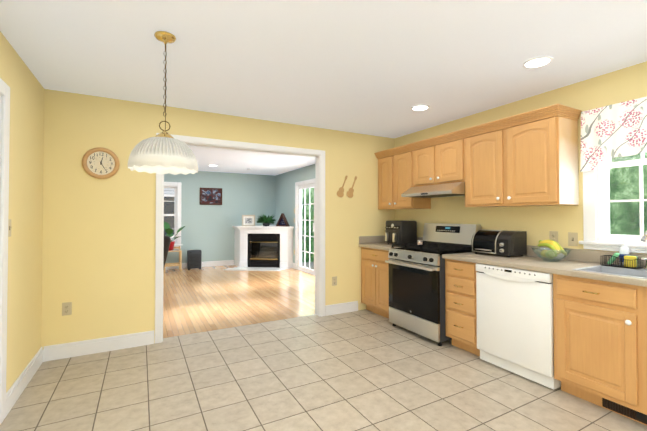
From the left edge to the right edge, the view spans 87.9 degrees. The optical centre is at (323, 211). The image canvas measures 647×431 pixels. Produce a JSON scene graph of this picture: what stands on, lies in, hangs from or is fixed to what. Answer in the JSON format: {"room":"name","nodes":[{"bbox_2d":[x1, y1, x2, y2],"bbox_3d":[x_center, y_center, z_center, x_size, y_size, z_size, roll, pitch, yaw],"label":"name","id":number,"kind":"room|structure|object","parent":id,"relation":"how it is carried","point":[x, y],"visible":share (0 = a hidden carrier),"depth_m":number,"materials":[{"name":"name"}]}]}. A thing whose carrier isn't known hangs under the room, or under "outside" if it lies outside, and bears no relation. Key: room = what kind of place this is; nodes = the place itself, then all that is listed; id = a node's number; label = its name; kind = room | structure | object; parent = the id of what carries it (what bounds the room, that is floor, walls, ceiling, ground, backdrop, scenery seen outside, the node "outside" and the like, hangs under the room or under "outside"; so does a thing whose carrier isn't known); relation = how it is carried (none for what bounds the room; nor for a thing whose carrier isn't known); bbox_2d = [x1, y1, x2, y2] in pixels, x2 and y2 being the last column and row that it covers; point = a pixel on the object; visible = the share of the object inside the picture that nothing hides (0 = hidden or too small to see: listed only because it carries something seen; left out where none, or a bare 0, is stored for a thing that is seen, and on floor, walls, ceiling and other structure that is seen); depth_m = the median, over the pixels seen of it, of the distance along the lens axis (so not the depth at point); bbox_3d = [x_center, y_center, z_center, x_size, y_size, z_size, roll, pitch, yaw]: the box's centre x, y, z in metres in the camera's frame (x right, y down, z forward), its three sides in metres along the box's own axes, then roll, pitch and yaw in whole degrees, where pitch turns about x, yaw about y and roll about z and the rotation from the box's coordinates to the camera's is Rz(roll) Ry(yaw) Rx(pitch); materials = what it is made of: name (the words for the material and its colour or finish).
{"room":"kitchen","nodes":[
{"label":"kitchen","id":0,"kind":"room"},
{"bbox_2d":[0,31,47,392],"bbox_3d":[-1.212,0.082,0.476,0.150,2.440,5.760,0,-1,-29],"label":"wall","id":1,"kind":"structure","parent":0,"point":[28,142],"depth_m":2.55,"materials":[{"name":"yellow paint"}]},
{"bbox_2d":[0,78,9,424],"bbox_3d":[-1.855,0.252,1.686,0.138,2.134,1.035,0,-1,-29],"label":"door frame","id":2,"kind":"structure","parent":1,"relation":"attached to","point":[4,139],"depth_m":2.11,"materials":[{"name":"white wood"}]},
{"bbox_2d":[8,219,11,236],"bbox_3d":[-2.081,0.111,2.228,0.016,0.116,0.072,0,-1,-29],"label":"light switch","id":3,"kind":"object","parent":1,"relation":"attached to","point":[9,227],"visible":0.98,"depth_m":2.23,"materials":[{"name":"beige plastic"}]},
{"bbox_2d":[6,346,44,415],"bbox_3d":[-2.278,1.264,2.578,0.020,0.134,0.940,0,-1,-29],"label":"baseboard","id":4,"kind":"structure","parent":1,"relation":"attached to","point":[12,395],"depth_m":2.49,"materials":[{"name":"white wood"}]},
{"bbox_2d":[44,89,395,345],"bbox_3d":[-1.679,0.126,3.523,6.500,2.440,0.120,0,-1,-29],"label":"wall","id":5,"kind":"structure","parent":0,"point":[81,240],"depth_m":3.38,"materials":[{"name":"yellow paint"}]},
{"bbox_2d":[62,302,71,315],"bbox_3d":[-2.350,0.893,3.074,0.072,0.116,0.008,0,-1,-29],"label":"electrical outlet","id":6,"kind":"object","parent":5,"relation":"attached to","point":[66,308],"visible":1,"depth_m":3.07,"materials":[{"name":"beige plastic"}]},
{"bbox_2d":[45,330,153,361],"bbox_3d":[-2.094,1.273,3.203,0.859,0.134,0.016,0,-1,-29],"label":"baseboard","id":7,"kind":"structure","parent":5,"relation":"attached to","point":[61,351],"depth_m":3.17,"materials":[{"name":"white wood"}]},
{"bbox_2d":[82,147,119,178],"bbox_3d":[-2.122,-0.459,3.204,0.300,0.300,0.030,0,-1,-29],"label":"wall clock","id":8,"kind":"object","parent":5,"relation":"attached to","point":[100,163],"visible":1,"depth_m":3.20,"materials":[{"name":"brown wood"}]},
{"bbox_2d":[164,182,182,248],"bbox_3d":[-4.000,0.102,8.098,1.106,1.638,0.165,0,-1,-29],"label":"living room window","id":9,"kind":"structure","parent":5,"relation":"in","point":[176,186],"depth_m":8.27,"materials":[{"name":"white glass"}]},
{"bbox_2d":[165,260,233,269],"bbox_3d":[-4.615,1.337,7.694,5.100,0.134,0.016,0,-1,-29],"label":"baseboard","id":10,"kind":"structure","parent":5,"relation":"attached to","point":[224,262],"depth_m":8.63,"materials":[{"name":"white wood"}]},
{"bbox_2d":[200,187,221,204],"bbox_3d":[-2.895,-0.381,8.647,0.560,0.440,0.028,0,-1,-29],"label":"picture frame","id":11,"kind":"object","parent":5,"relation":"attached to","point":[210,196],"visible":0.98,"depth_m":8.64,"materials":[{"name":"brown wood"}]},
{"bbox_2d":[155,133,324,343],"bbox_3d":[-0.879,0.278,3.955,1.974,2.146,0.156,0,-1,-29],"label":"trim","id":12,"kind":"structure","parent":5,"relation":"attached to","point":[318,156],"depth_m":3.97,"materials":[{"name":"white wood"}]},
{"bbox_2d":[295,178,314,274],"bbox_3d":[-0.168,0.342,7.400,0.140,2.117,1.971,0,-1,-29],"label":"glass door","id":13,"kind":"structure","parent":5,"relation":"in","point":[304,185],"depth_m":8.04,"materials":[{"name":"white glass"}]},
{"bbox_2d":[332,276,336,285],"bbox_3d":[0.145,0.922,4.430,0.072,0.116,0.008,0,-1,-29],"label":"electrical outlet","id":14,"kind":"object","parent":5,"relation":"attached to","point":[334,281],"visible":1,"depth_m":4.43,"materials":[{"name":"beige plastic"}]},
{"bbox_2d":[325,301,357,315],"bbox_3d":[0.247,1.291,4.476,0.509,0.134,0.016,0,-1,-29],"label":"baseboard","id":15,"kind":"structure","parent":5,"relation":"attached to","point":[333,309],"depth_m":4.46,"materials":[{"name":"white wood"}]},
{"bbox_2d":[337,176,356,197],"bbox_3d":[0.320,-0.334,4.544,0.326,0.302,0.006,0,-1,-29],"label":"decor","id":16,"kind":"object","parent":5,"relation":"attached to","point":[340,193],"visible":1,"depth_m":4.54,"materials":[{"name":"brown wood"}]},
{"bbox_2d":[359,236,387,243],"bbox_3d":[0.763,0.399,4.765,0.619,0.100,0.019,0,-1,-29],"label":"backsplash","id":17,"kind":"structure","parent":5,"relation":"attached to","point":[362,239],"depth_m":4.69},
{"bbox_2d":[163,265,314,337],"bbox_3d":[-2.937,1.419,5.820,6.500,0.080,5.150,0,-1,-29],"label":"floor","id":18,"kind":"structure","parent":0,"point":[202,299],"depth_m":5.34,"materials":[{"name":"brown wood"}]},
{"bbox_2d":[163,235,170,270],"bbox_3d":[-3.235,0.891,5.767,1.039,0.972,0.860,1,-1,-35],"label":"recliner","id":19,"kind":"object","parent":18,"relation":"on","point":[167,240],"visible":0.02,"depth_m":5.76,"materials":[{"name":"black leather"}]},
{"bbox_2d":[164,246,181,272],"bbox_3d":[-3.541,1.122,7.867,0.380,0.569,0.336,0,-1,-29],"label":"plant stand","id":20,"kind":"object","parent":18,"relation":"on","point":[179,263],"visible":0.58,"depth_m":7.80,"materials":[{"name":"brown wood"}]},
{"bbox_2d":[164,222,184,250],"bbox_3d":[-3.611,0.579,7.838,0.760,0.661,0.602,0,-1,-29],"label":"potted plant","id":21,"kind":"object","parent":20,"relation":"on","point":[168,230],"visible":0.54,"depth_m":7.81,"materials":[{"name":"green plant"}]},
{"bbox_2d":[187,250,201,269],"bbox_3d":[-3.196,1.178,8.243,0.334,0.469,0.394,0,-1,-29],"label":"space heater","id":22,"kind":"object","parent":18,"relation":"on","point":[194,258],"visible":1,"depth_m":8.09,"materials":[{"name":"grey metal"}]},
{"bbox_2d":[223,267,288,270],"bbox_3d":[-1.626,1.400,8.159,1.523,0.021,0.396,0,-1,6],"label":"hearth","id":23,"kind":"object","parent":18,"relation":"on","point":[258,268],"visible":0.93,"depth_m":8.15,"materials":[{"name":"stone"}]},
{"bbox_2d":[232,225,293,267],"bbox_3d":[-1.583,0.901,8.597,1.230,1.033,1.330,0,-1,-29],"label":"fireplace","id":24,"kind":"object","parent":18,"relation":"on","point":[264,246],"visible":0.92,"depth_m":8.39,"materials":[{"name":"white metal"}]},
{"bbox_2d":[242,215,254,225],"bbox_3d":[-1.923,0.238,8.598,0.332,0.290,0.186,0,-1,-29],"label":"photo frame","id":25,"kind":"object","parent":24,"relation":"on","point":[248,220],"visible":1,"depth_m":8.57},
{"bbox_2d":[256,214,275,225],"bbox_3d":[-1.468,0.215,8.563,0.550,0.337,0.545,0,-1,-29],"label":"mantel plant","id":26,"kind":"object","parent":24,"relation":"on","point":[265,220],"visible":1,"depth_m":8.50,"materials":[{"name":"green plant"}]},
{"bbox_2d":[276,213,289,226],"bbox_3d":[-1.027,0.216,8.439,0.380,0.330,0.090,-1,-1,32],"label":"case","id":27,"kind":"object","parent":24,"relation":"on","point":[282,221],"visible":1,"depth_m":8.42,"materials":[{"name":"brown wood"}]},
{"bbox_2d":[0,309,646,430],"bbox_3d":[0.606,1.357,1.491,4.290,0.080,5.839,0,-1,-29],"label":"floor","id":28,"kind":"structure","parent":0,"point":[363,370],"depth_m":2.52,"materials":[{"name":"beige tile"}]},
{"bbox_2d":[361,248,389,318],"bbox_3d":[0.942,0.921,4.469,0.618,0.873,0.697,0,-1,-29],"label":"base cabinet","id":29,"kind":"object","parent":28,"relation":"on","point":[374,269],"depth_m":4.34,"materials":[{"name":"brown wood"}]},
{"bbox_2d":[359,244,401,251],"bbox_3d":[0.931,0.464,4.469,0.643,0.039,0.697,0,-1,-29],"label":"countertop","id":30,"kind":"structure","parent":29,"relation":"on","point":[382,247],"depth_m":4.35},
{"bbox_2d":[385,220,416,243],"bbox_3d":[1.038,0.284,4.410,0.348,0.320,0.442,0,-1,-29],"label":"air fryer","id":31,"kind":"object","parent":30,"relation":"on","point":[400,231],"visible":0.85,"depth_m":4.34,"materials":[{"name":"black plastic"}]},
{"bbox_2d":[385,223,481,345],"bbox_3d":[1.214,0.747,3.788,0.735,1.204,0.750,0,-1,-29],"label":"stove","id":32,"kind":"object","parent":28,"relation":"on","point":[416,288],"visible":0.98,"depth_m":3.62,"materials":[{"name":"grey metal"}]},
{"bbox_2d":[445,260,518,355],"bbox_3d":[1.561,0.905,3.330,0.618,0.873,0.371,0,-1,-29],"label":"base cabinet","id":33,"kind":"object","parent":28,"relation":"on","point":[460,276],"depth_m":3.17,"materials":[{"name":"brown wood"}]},
{"bbox_2d":[443,252,646,287],"bbox_3d":[2.163,0.432,2.203,0.643,0.039,2.939,0,-1,-29],"label":"countertop","id":34,"kind":"structure","parent":33,"relation":"on","point":[531,263],"depth_m":2.64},
{"bbox_2d":[471,229,526,256],"bbox_3d":[1.705,0.306,3.302,0.303,0.244,0.413,0,-1,-29],"label":"toaster oven","id":35,"kind":"object","parent":34,"relation":"on","point":[504,243],"visible":1,"depth_m":3.18,"materials":[{"name":"black plastic"}]},
{"bbox_2d":[532,240,570,261],"bbox_3d":[1.927,0.332,2.845,0.282,0.179,0.282,0,-1,-29],"label":"fruit bowl","id":36,"kind":"object","parent":34,"relation":"on","point":[557,251],"visible":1,"depth_m":2.80,"materials":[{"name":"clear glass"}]},
{"bbox_2d":[600,255,642,268],"bbox_3d":[2.204,0.371,2.486,0.099,0.082,0.219,0,-1,-29],"label":"sink caddy","id":37,"kind":"object","parent":34,"relation":"on","point":[619,262],"visible":0.83,"depth_m":2.47,"materials":[{"name":"black metal"}]},
{"bbox_2d":[607,252,636,267],"bbox_3d":[2.204,0.356,2.481,0.061,0.095,0.171,0,-1,-29],"label":"sponge","id":38,"kind":"object","parent":37,"relation":"in","point":[628,258],"visible":0.85,"depth_m":2.42,"materials":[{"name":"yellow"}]},
{"bbox_2d":[619,239,629,264],"bbox_3d":[2.269,0.311,2.536,0.071,0.204,0.059,0,-1,-29],"label":"soap bottle","id":39,"kind":"object","parent":37,"relation":"in","point":[624,250],"visible":0.65,"depth_m":2.52,"materials":[{"name":"white plastic"}]},
{"bbox_2d":[640,231,646,269],"bbox_3d":[2.262,0.256,2.235,0.251,0.304,0.253,0,-1,-29],"label":"faucet","id":40,"kind":"object","parent":34,"relation":"on","point":[644,238],"visible":0.98,"depth_m":2.24,"materials":[{"name":"silver metal"}]},
{"bbox_2d":[476,263,560,389],"bbox_3d":[1.784,0.895,2.882,0.636,0.860,0.622,0,-1,-29],"label":"dishwasher","id":41,"kind":"object","parent":28,"relation":"on","point":[515,329],"visible":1,"depth_m":2.68,"materials":[{"name":"white"}]},
{"bbox_2d":[553,288,646,425],"bbox_3d":[2.196,0.976,2.161,0.618,0.698,1.028,0,-1,-29],"label":"base cabinet","id":42,"kind":"object","parent":28,"relation":"on","point":[600,331],"depth_m":2.20,"materials":[{"name":"brown wood"}]},
{"bbox_2d":[0,0,646,175],"bbox_3d":[-1.542,-1.138,3.290,6.500,0.080,10.990,0,-1,-29],"label":"ceiling","id":43,"kind":"structure","parent":0,"point":[381,68],"depth_m":2.38,"materials":[{"name":"white paint"}]},
{"bbox_2d":[128,31,198,174],"bbox_3d":[-1.006,-0.684,2.132,0.406,0.860,0.407,0,-1,-29],"label":"pendant lamp","id":44,"kind":"object","parent":43,"relation":"hanging from","point":[164,152],"visible":1,"depth_m":2.02,"materials":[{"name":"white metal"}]},
{"bbox_2d":[411,105,429,110],"bbox_3d":[1.020,-1.089,3.539,0.196,0.009,0.196,0,-1,-29],"label":"recessed light","id":45,"kind":"object","parent":43,"relation":"in","point":[419,107],"visible":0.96,"depth_m":3.52,"materials":[{"name":"white"}]},
{"bbox_2d":[522,56,552,68],"bbox_3d":[1.588,-1.104,2.493,0.196,0.009,0.196,0,-1,-29],"label":"recessed light","id":46,"kind":"object","parent":43,"relation":"in","point":[537,62],"visible":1,"depth_m":2.49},
{"bbox_2d":[396,61,646,253],"bbox_3d":[2.456,0.111,2.470,0.120,2.440,5.760,0,-1,-29],"label":"wall","id":47,"kind":"structure","parent":0,"point":[628,83],"depth_m":3.17,"materials":[{"name":"yellow paint"}]},
{"bbox_2d":[376,148,430,209],"bbox_3d":[1.072,-0.404,4.556,0.323,0.748,0.701,0,-1,-29],"label":"upper cabinet","id":48,"kind":"object","parent":47,"relation":"attached to","point":[393,167],"depth_m":4.43,"materials":[{"name":"brown wood"}]},
{"bbox_2d":[410,136,461,187],"bbox_3d":[1.421,-0.545,3.917,0.323,0.483,0.758,0,-1,-29],"label":"upper cabinet","id":49,"kind":"object","parent":47,"relation":"attached to","point":[439,161],"depth_m":3.82,"materials":[{"name":"brown wood"}]},
{"bbox_2d":[401,182,464,197],"bbox_3d":[1.343,-0.239,3.871,0.499,0.128,0.752,0,-1,-29],"label":"range hood","id":50,"kind":"object","parent":49,"relation":"attached to","point":[445,190],"visible":0.9,"depth_m":3.71,"materials":[{"name":"silver metal"}]},
{"bbox_2d":[462,108,578,206],"bbox_3d":[1.802,-0.423,3.214,0.323,0.748,0.972,0,-1,-29],"label":"upper cabinet","id":51,"kind":"object","parent":47,"relation":"attached to","point":[529,158],"depth_m":2.95,"materials":[{"name":"brown wood"}]},
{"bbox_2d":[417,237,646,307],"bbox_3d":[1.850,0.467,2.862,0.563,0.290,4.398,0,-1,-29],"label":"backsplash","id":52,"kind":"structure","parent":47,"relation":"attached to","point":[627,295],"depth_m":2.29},
{"bbox_2d":[549,231,557,242],"bbox_3d":[2.078,0.239,3.030,0.008,0.116,0.072,0,-1,-29],"label":"outlet","id":53,"kind":"object","parent":47,"relation":"attached to","point":[553,235],"visible":0.83,"depth_m":3.03,"materials":[{"name":"beige plastic"}]},
{"bbox_2d":[568,232,577,245],"bbox_3d":[2.147,0.242,2.894,0.016,0.116,0.072,0,-1,-29],"label":"light switch","id":54,"kind":"object","parent":47,"relation":"attached to","point":[572,239],"visible":1,"depth_m":2.89,"materials":[{"name":"beige plastic"}]},
{"bbox_2d":[579,152,646,253],"bbox_3d":[2.497,-0.244,2.366,0.154,1.109,1.166,0,-1,-29],"label":"kitchen window","id":55,"kind":"structure","parent":47,"relation":"in","point":[596,203],"depth_m":2.73,"materials":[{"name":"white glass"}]},
{"bbox_3d":[2.463,-0.810,2.310,0.031,0.016,1.190,0,-1,-29],"label":"curtain rod","id":56,"kind":"object","parent":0,"visible":0},
{"bbox_2d":[580,96,646,171],"bbox_3d":[2.428,-0.588,2.304,0.030,0.507,1.158,0,-1,-29],"label":"curtain valance","id":57,"kind":"object","parent":56,"relation":"hanging from","point":[614,130],"visible":0.98,"depth_m":2.62,"materials":[{"name":"white fabric"}]},
{"label":"outside","id":58,"kind":"structure","parent":0,"visible":0},
{"bbox_2d":[164,188,173,240],"bbox_3d":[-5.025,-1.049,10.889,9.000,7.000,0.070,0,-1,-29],"label":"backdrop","id":59,"kind":"structure","parent":58,"point":[168,197],"depth_m":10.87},
{"bbox_2d":[302,262,313,269],"bbox_3d":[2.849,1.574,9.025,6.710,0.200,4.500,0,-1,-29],"label":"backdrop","id":60,"kind":"structure","parent":58,"point":[311,266],"depth_m":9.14,"materials":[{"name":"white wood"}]},
{"bbox_2d":[302,152,646,262],"bbox_3d":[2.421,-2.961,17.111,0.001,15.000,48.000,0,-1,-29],"label":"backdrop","id":61,"kind":"structure","parent":58,"point":[624,174],"depth_m":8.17,"materials":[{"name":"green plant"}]}
]}

